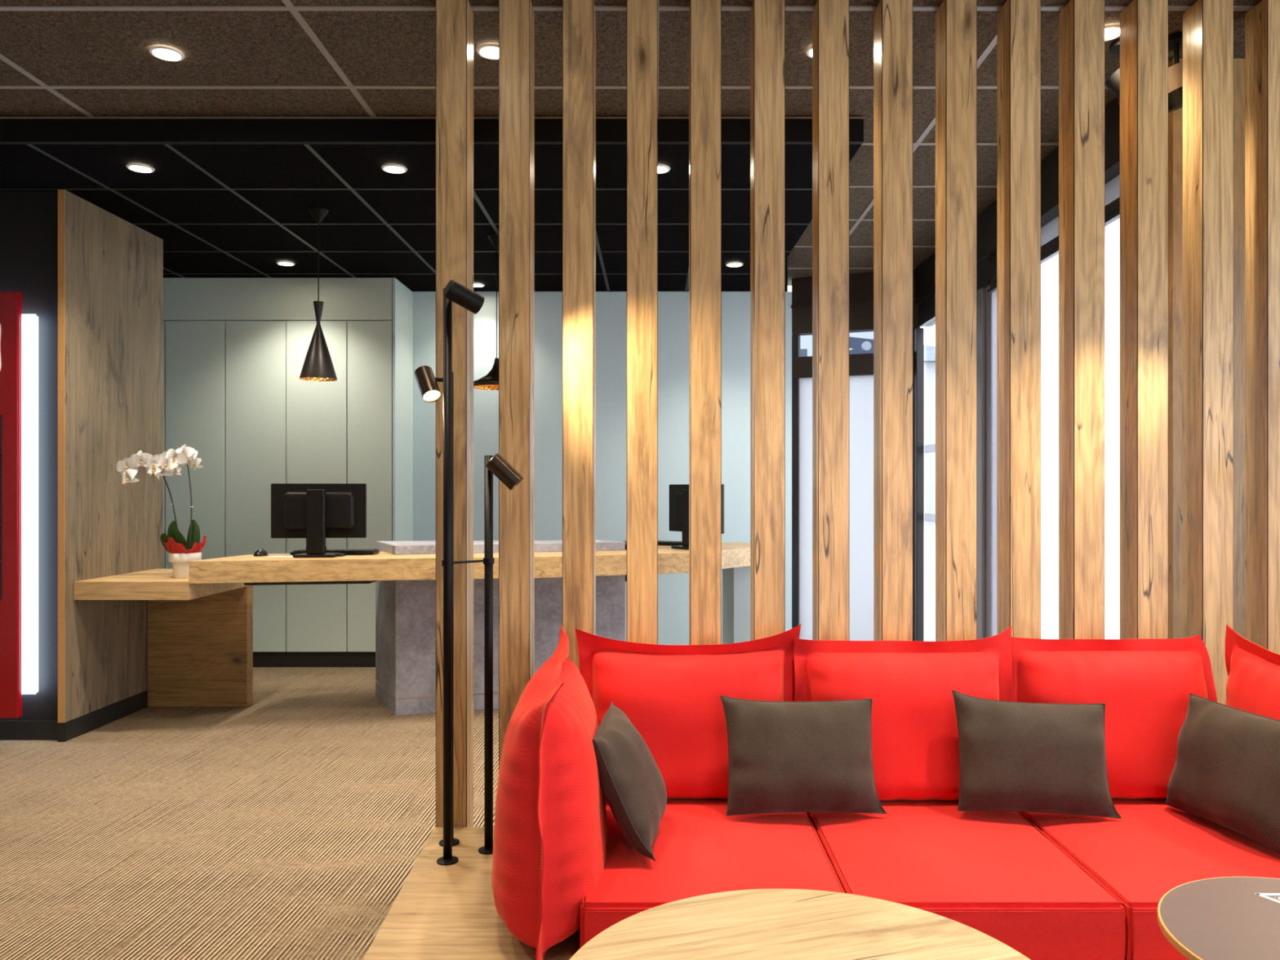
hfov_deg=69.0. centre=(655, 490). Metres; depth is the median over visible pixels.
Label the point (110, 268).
wall
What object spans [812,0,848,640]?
wooden slat
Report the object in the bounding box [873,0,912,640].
wooden slat
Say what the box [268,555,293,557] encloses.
paper sheet
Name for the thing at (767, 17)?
wooden slat
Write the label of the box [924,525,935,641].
ground
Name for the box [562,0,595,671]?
wooden slat
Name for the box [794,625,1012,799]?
cushion
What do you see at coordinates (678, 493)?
computer monitor
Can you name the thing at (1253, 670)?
cushion
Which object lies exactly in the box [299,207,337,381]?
pendant lamp
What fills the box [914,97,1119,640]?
window
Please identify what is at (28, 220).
wall
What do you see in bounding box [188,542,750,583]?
countertop
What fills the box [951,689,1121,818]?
throw pillow
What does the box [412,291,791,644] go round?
wall
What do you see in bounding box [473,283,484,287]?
recessed light
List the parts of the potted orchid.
flower, flower, flower, flower, flower, stem, flower, flower, flower, flower, flower, pot, flower, stem, flower, flower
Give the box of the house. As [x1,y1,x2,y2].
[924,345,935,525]
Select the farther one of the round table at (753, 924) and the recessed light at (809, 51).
the recessed light at (809, 51)
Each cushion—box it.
[491,625,607,959]
[574,624,800,798]
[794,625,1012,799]
[1010,634,1217,799]
[1225,624,1279,719]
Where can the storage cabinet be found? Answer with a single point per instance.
(235, 349)
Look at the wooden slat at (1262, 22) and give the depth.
3.01 m
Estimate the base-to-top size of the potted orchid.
0.698 m
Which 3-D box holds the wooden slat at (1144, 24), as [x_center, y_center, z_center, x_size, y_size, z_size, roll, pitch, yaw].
[1.593,-0.172,3.041,0.100,2.820,0.115,0,0,0]
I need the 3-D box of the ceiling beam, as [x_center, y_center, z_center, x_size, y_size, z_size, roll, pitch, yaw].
[-1.857,-1.532,3.970,5.485,0.103,0.037,0,0,0]
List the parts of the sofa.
seat, seat, seat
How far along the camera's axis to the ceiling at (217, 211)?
4.83 m
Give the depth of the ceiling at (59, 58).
3.48 m
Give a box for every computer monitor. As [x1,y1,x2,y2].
[271,483,366,557]
[669,484,724,549]
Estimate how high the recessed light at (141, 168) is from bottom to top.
0.006 m
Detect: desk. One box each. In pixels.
[73,539,750,715]
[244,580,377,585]
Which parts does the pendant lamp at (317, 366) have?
lamp shade, cord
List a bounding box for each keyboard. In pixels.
[289,549,379,555]
[657,540,681,545]
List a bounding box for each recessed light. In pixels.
[126,163,155,173]
[148,45,184,62]
[275,261,295,266]
[381,164,407,173]
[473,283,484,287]
[475,44,498,59]
[657,164,670,173]
[725,262,743,266]
[805,45,812,57]
[1104,24,1119,41]
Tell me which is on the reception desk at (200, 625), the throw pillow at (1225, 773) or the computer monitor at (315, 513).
the computer monitor at (315, 513)
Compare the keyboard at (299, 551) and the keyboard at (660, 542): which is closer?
the keyboard at (299, 551)
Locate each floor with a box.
[0,666,498,959]
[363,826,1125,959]
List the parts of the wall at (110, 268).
skirting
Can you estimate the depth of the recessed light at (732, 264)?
6.10 m
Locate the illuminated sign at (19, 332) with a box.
[0,291,38,718]
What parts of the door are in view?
transom glass, frosted pane, transom rail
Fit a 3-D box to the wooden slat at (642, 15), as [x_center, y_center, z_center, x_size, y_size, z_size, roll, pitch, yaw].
[-0.043,-0.172,3.041,0.100,2.820,0.115,0,0,0]
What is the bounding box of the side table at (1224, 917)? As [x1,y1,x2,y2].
[1157,876,1279,959]
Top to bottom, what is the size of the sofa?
0.669 m
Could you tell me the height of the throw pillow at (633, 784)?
0.304 m
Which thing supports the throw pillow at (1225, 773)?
on the sofa
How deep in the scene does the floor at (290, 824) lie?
3.42 m
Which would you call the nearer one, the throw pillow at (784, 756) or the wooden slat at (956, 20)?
the throw pillow at (784, 756)
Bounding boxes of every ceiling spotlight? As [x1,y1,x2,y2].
[1105,38,1119,105]
[1168,31,1182,112]
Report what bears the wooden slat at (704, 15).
on the floor at (290, 824)
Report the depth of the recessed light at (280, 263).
6.07 m
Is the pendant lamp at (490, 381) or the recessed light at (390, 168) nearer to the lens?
the recessed light at (390, 168)
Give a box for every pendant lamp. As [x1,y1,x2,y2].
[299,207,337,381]
[473,234,498,390]
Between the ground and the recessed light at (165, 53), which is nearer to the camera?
the recessed light at (165, 53)
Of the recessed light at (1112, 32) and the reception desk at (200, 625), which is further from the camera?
the reception desk at (200, 625)
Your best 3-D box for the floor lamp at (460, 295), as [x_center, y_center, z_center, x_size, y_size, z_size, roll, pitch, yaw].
[-0.559,0.239,2.787,0.242,1.678,0.280,0,0,-38]
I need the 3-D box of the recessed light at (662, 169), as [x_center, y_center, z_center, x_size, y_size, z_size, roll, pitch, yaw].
[0.010,-1.477,4.290,0.116,0.006,0.116,0,0,0]
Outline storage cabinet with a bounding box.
[163,277,413,666]
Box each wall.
[0,191,57,740]
[57,189,163,742]
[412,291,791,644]
[1168,58,1244,639]
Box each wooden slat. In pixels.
[435,0,473,826]
[498,0,534,768]
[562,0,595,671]
[626,0,657,644]
[688,0,721,644]
[750,0,785,640]
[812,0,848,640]
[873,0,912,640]
[935,0,977,640]
[996,0,1040,639]
[1058,0,1104,639]
[1120,0,1168,639]
[1182,0,1233,704]
[1244,0,1279,654]
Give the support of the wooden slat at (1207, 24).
on the floor at (290, 824)
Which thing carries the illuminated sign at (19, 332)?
attached to the wall at (28, 220)
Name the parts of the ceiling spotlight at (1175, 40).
ceiling plate, stem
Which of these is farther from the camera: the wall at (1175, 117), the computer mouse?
the computer mouse
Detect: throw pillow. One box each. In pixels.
[592,702,666,861]
[720,695,886,815]
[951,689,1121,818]
[1164,693,1279,853]
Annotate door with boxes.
[791,268,920,640]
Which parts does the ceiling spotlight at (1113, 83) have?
ceiling plate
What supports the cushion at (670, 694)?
on the sofa
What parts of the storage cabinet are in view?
door, door, door, panel, door, door, panel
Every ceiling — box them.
[0,0,1262,285]
[0,144,861,292]
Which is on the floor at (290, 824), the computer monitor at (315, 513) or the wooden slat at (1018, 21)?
the wooden slat at (1018, 21)
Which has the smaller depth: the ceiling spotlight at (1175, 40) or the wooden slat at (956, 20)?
the wooden slat at (956, 20)
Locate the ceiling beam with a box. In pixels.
[0,116,864,144]
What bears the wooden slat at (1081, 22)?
on the floor at (290, 824)
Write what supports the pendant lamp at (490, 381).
hanging from the ceiling at (217, 211)
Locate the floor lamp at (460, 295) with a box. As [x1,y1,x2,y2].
[413,280,523,865]
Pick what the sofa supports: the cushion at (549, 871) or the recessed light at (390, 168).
the cushion at (549, 871)
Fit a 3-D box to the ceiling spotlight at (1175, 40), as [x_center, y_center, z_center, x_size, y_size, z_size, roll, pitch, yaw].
[1.844,-1.460,3.274,0.146,0.251,0.120,0,0,0]
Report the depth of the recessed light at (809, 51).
3.36 m
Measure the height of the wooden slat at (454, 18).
2.820 m
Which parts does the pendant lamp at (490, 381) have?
lamp shade, cord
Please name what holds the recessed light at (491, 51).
in the ceiling at (59, 58)
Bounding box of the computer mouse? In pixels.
[253,548,267,556]
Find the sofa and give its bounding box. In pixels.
[491,624,1279,959]
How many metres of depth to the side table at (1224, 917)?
1.61 m
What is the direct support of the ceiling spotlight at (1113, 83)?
attached to the ceiling at (59, 58)
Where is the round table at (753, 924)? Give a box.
[568,888,1030,959]
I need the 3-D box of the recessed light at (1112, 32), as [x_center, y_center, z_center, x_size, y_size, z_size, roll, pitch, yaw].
[1.566,-1.582,3.227,0.116,0.006,0.116,0,0,0]
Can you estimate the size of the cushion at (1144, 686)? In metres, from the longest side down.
0.650 x 0.536 x 0.240 m
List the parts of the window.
post, pane, pane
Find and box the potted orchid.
[116,444,206,577]
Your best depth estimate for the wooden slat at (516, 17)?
2.98 m
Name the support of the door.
in the wall at (611, 306)
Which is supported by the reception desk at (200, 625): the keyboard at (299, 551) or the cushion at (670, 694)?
the keyboard at (299, 551)

